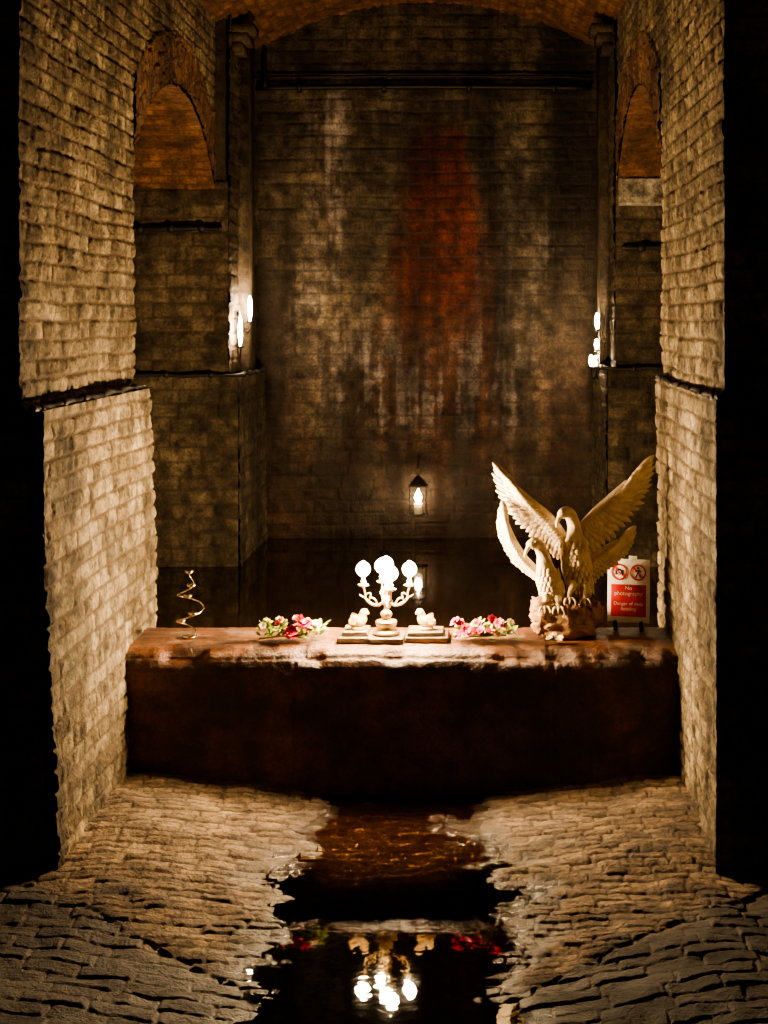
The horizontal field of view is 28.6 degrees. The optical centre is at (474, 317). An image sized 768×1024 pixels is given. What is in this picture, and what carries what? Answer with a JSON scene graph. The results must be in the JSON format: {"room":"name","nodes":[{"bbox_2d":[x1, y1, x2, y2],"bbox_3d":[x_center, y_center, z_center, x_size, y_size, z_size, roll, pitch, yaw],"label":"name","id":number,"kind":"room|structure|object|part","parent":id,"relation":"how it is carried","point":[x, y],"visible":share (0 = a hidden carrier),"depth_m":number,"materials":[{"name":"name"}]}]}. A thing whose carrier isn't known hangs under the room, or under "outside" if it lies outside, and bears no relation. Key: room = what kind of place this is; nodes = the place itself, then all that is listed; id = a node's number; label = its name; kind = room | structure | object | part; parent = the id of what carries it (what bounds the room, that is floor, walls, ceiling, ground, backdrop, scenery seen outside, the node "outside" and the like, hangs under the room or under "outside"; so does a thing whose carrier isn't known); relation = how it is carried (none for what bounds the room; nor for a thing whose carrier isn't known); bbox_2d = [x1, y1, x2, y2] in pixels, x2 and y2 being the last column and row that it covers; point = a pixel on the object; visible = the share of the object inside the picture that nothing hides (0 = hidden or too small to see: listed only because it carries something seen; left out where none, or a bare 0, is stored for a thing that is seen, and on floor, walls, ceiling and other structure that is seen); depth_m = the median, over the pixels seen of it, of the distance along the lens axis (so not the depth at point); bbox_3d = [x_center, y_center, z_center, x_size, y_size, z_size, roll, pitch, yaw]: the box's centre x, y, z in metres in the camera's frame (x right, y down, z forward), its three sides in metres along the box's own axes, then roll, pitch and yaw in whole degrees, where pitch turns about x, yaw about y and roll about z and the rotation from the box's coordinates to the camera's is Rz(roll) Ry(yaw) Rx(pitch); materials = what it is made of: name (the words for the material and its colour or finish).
{"room":"underground crypt","nodes":[
{"label":"underground crypt","id":0,"kind":"room"},
{"bbox_2d":[132,83,214,189],"bbox_3d":[-3.120,-1.398,11.101,1.870,0.645,3.010,0,0,0],"label":"arched recess","id":1,"kind":"structure","parent":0,"point":[171,152],"depth_m":12.22,"materials":[{"name":"brick"}]},
{"bbox_2d":[132,0,216,185],"bbox_3d":[-2.173,-1.840,11.100,0.061,1.500,3.000,0,0,0],"label":"brick arch","id":2,"kind":"object","parent":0,"point":[174,43],"visible":0.98,"depth_m":10.93,"materials":[{"name":"brick"}]},
{"bbox_2d":[133,14,267,566],"bbox_3d":[-2.965,-0.290,13.408,2.180,5.500,1.785,0,0,0],"label":"wall","id":3,"kind":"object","parent":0,"point":[210,437],"visible":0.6,"depth_m":12.59,"materials":[{"name":"brown brick"}]},
{"bbox_2d":[133,224,221,233],"bbox_3d":[-2.885,-0.751,12.540,1.541,0.096,0.076,0,0,0],"label":"cable","id":4,"kind":"object","parent":3,"relation":"attached to","point":[170,228],"visible":0.46,"depth_m":12.52,"materials":[{"name":"black metal"}]},
{"bbox_2d":[133,368,267,377],"bbox_3d":[-2.692,0.479,13.297,1.527,0.062,1.607,0,0,0],"label":"trim","id":5,"kind":"structure","parent":3,"relation":"attached to","point":[262,370],"depth_m":12.51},
{"bbox_2d":[236,296,253,359],"bbox_3d":[-2.005,0.083,12.924,0.121,0.554,0.354,0,0,8],"label":"wall sconce","id":6,"kind":"object","parent":3,"relation":"attached to","point":[240,325],"visible":1,"depth_m":12.94,"materials":[{"name":"wax"}]},
{"bbox_2d":[0,772,767,1023],"bbox_3d":[-0.455,2.881,9.500,7.200,0.557,9.800,0,0,0],"label":"floor","id":7,"kind":"structure","parent":0,"point":[159,912],"depth_m":6.87,"materials":[{"name":"beige stone"}]},
{"bbox_2d":[0,0,157,871],"bbox_3d":[-3.011,-0.115,8.388,2.087,6.050,2.444,0,0,0],"label":"brick pier","id":8,"kind":"object","parent":7,"relation":"on","point":[79,570],"visible":0.89,"depth_m":7.75,"materials":[{"name":"brick"}]},
{"bbox_2d":[27,383,145,413],"bbox_3d":[-2.120,0.439,8.384,0.061,0.072,2.432,0,0,0],"label":"trim","id":9,"kind":"structure","parent":8,"relation":"attached to","point":[82,397],"depth_m":8.10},
{"bbox_2d":[227,795,539,1023],"bbox_3d":[-0.415,2.760,6.645,3.080,0.001,4.090,0,0,0],"label":"water","id":10,"kind":"object","parent":7,"relation":"on","point":[386,928],"visible":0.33,"depth_m":6.79,"materials":[{"name":"black liquid"}]},
{"bbox_2d":[125,627,680,795],"bbox_3d":[-0.425,2.401,9.020,3.260,0.961,0.722,0,0,0],"label":"stone altar","id":11,"kind":"object","parent":7,"relation":"on","point":[318,714],"visible":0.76,"depth_m":8.70,"materials":[{"name":"brown stone"}]},
{"bbox_2d":[176,570,203,638],"bbox_3d":[-1.718,1.720,9.030,0.176,0.400,0.225,0,0,0],"label":"candle stand","id":12,"kind":"object","parent":11,"relation":"on","point":[188,596],"visible":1,"depth_m":9.02,"materials":[{"name":"metal"}]},
{"bbox_2d":[255,614,329,639],"bbox_3d":[-1.082,1.836,8.915,0.445,0.150,0.229,0,0,0],"label":"flower bouquet","id":13,"kind":"object","parent":11,"relation":"on","point":[290,632],"visible":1,"depth_m":8.89,"materials":[{"name":"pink plant"}]},
{"bbox_2d":[348,609,368,629],"bbox_3d":[-0.695,1.797,8.960,0.126,0.122,0.084,0,0,0],"label":"figurine","id":14,"kind":"object","parent":11,"relation":"on","point":[357,622],"visible":1,"depth_m":8.93,"materials":[{"name":"ceramic"}]},
{"bbox_2d":[356,556,416,635],"bbox_3d":[-0.536,1.654,8.964,0.310,0.464,0.265,0,0,35],"label":"candelabra","id":15,"kind":"object","parent":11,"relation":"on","point":[384,566],"visible":1,"depth_m":8.94,"materials":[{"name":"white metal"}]},
{"bbox_2d":[337,625,449,643],"bbox_3d":[-0.484,1.889,8.973,0.668,0.062,0.268,0,0,0],"label":"plinth","id":16,"kind":"object","parent":11,"relation":"on","point":[413,634],"visible":0.96,"depth_m":8.88,"materials":[{"name":"beige stone"}]},
{"bbox_2d":[415,609,435,629],"bbox_3d":[-0.295,1.797,8.960,0.126,0.122,0.084,0,0,0],"label":"figurine","id":17,"kind":"object","parent":11,"relation":"on","point":[427,622],"visible":1,"depth_m":8.93,"materials":[{"name":"ceramic"}]},
{"bbox_2d":[450,614,519,641],"bbox_3d":[0.060,1.838,8.924,0.421,0.146,0.231,0,0,0],"label":"flower bouquet","id":18,"kind":"object","parent":11,"relation":"on","point":[467,630],"visible":1,"depth_m":8.89,"materials":[{"name":"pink plant"}]},
{"bbox_2d":[546,635,563,640],"bbox_3d":[0.472,1.891,8.868,0.112,0.038,0.073,0,0,0],"label":"flower sprig","id":19,"kind":"object","parent":11,"relation":"on","point":[551,637],"visible":1,"depth_m":8.86,"materials":[{"name":"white plant"}]},
{"bbox_2d":[492,455,655,639],"bbox_3d":[0.598,1.377,9.070,0.988,1.086,0.348,0,0,0],"label":"statue","id":20,"kind":"object","parent":11,"relation":"on","point":[555,612],"visible":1,"depth_m":9.05,"materials":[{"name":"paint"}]},
{"bbox_2d":[607,556,649,631],"bbox_3d":[0.945,1.690,9.218,0.260,0.464,0.064,0,0,14],"label":"warning sign","id":21,"kind":"object","parent":11,"relation":"on","point":[629,580],"visible":1,"depth_m":9.21,"materials":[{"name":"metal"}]},
{"bbox_3d":[0.942,1.735,9.207,0.216,0.195,0.003,0,-4,14],"label":"red panel","id":22,"kind":"part","parent":21,"relation":"part of","materials":[{"name":"red plastic"}]},
{"bbox_2d":[655,0,767,874],"bbox_3d":[2.143,-0.115,8.385,2.017,6.050,2.451,0,0,0],"label":"brick pier","id":23,"kind":"object","parent":7,"relation":"on","point":[711,465],"visible":0.91,"depth_m":7.30,"materials":[{"name":"brick"}]},
{"bbox_2d":[655,375,721,400],"bbox_3d":[1.170,0.386,8.385,0.053,0.064,2.431,0,0,0],"label":"trim","id":24,"kind":"structure","parent":23,"relation":"attached to","point":[714,395],"depth_m":8.10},
{"bbox_2d":[155,538,658,628],"bbox_3d":[-0.455,2.080,11.750,7.100,0.001,4.900,0,0,0],"label":"water","id":25,"kind":"object","parent":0,"point":[469,579],"visible":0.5,"depth_m":11.62,"materials":[{"name":"black liquid"}]},
{"bbox_2d":[198,0,624,48],"bbox_3d":[-0.454,-2.732,9.610,3.452,0.530,9.222,0,0,0],"label":"ceiling","id":26,"kind":"structure","parent":0,"point":[274,19],"depth_m":13.55,"materials":[{"name":"brick"}]},
{"bbox_2d":[255,2,596,537],"bbox_3d":[-0.455,-0.315,14.332,3.600,5.750,0.335,0,0,0],"label":"wall","id":27,"kind":"structure","parent":0,"point":[426,280],"depth_m":14.19,"materials":[{"name":"brick"}]},
{"bbox_2d":[408,455,427,516],"bbox_3d":[-0.530,1.571,14.045,0.180,0.558,0.270,0,0,0],"label":"hanging lantern","id":28,"kind":"object","parent":27,"relation":"hanging from","point":[418,481],"visible":1,"depth_m":13.95,"materials":[{"name":"metal"}]},
{"bbox_2d":[414,503,421,514],"bbox_3d":[-0.530,1.780,14.000,0.080,0.100,0.080,0,0,0],"label":"candle","id":29,"kind":"object","parent":28,"relation":"on","point":[417,506],"depth_m":13.97,"materials":[{"name":"beige wax"}]},
{"bbox_2d":[256,47,591,92],"bbox_3d":[-0.480,-2.335,14.139,3.150,0.410,0.121,0,0,0],"label":"pipe","id":30,"kind":"object","parent":27,"relation":"attached to","point":[299,86],"visible":1,"depth_m":14.10,"materials":[{"name":"metal"}]},
{"bbox_2d":[588,18,663,566],"bbox_3d":[2.065,-0.290,13.386,2.160,5.500,1.828,0,0,0],"label":"brick pier","id":31,"kind":"object","parent":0,"point":[629,283],"visible":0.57,"depth_m":12.59,"materials":[{"name":"brown brick"}]},
{"bbox_2d":[587,313,599,379],"bbox_3d":[1.074,0.253,13.262,0.137,0.595,0.258,0,0,-15],"label":"wall sconce","id":32,"kind":"object","parent":31,"relation":"attached to","point":[596,358],"visible":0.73,"depth_m":13.28,"materials":[{"name":"metal"}]},
{"bbox_2d":[589,361,662,371],"bbox_3d":[1.802,0.421,13.297,1.487,0.066,1.607,0,0,0],"label":"trim","id":33,"kind":"structure","parent":31,"relation":"attached to","point":[599,366],"depth_m":12.51,"materials":[{"name":"black metal"}]},
{"bbox_2d":[621,243,660,251],"bbox_3d":[1.985,-0.591,12.540,1.521,0.087,0.076,0,0,0],"label":"cable","id":34,"kind":"object","parent":31,"relation":"attached to","point":[641,247],"visible":0.27,"depth_m":12.52,"materials":[{"name":"black metal"}]},
{"bbox_2d":[615,0,662,179],"bbox_3d":[1.189,-1.840,11.100,0.058,1.500,3.000,0,0,0],"label":"brick arch","id":35,"kind":"object","parent":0,"point":[639,44],"visible":0.99,"depth_m":10.98,"materials":[{"name":"brick"}]},
{"bbox_2d":[617,84,662,188],"bbox_3d":[2.170,-1.393,11.098,1.950,0.634,3.008,0,0,0],"label":"ceiling","id":36,"kind":"structure","parent":0,"point":[640,158],"depth_m":12.16,"materials":[{"name":"brick"}]}
]}

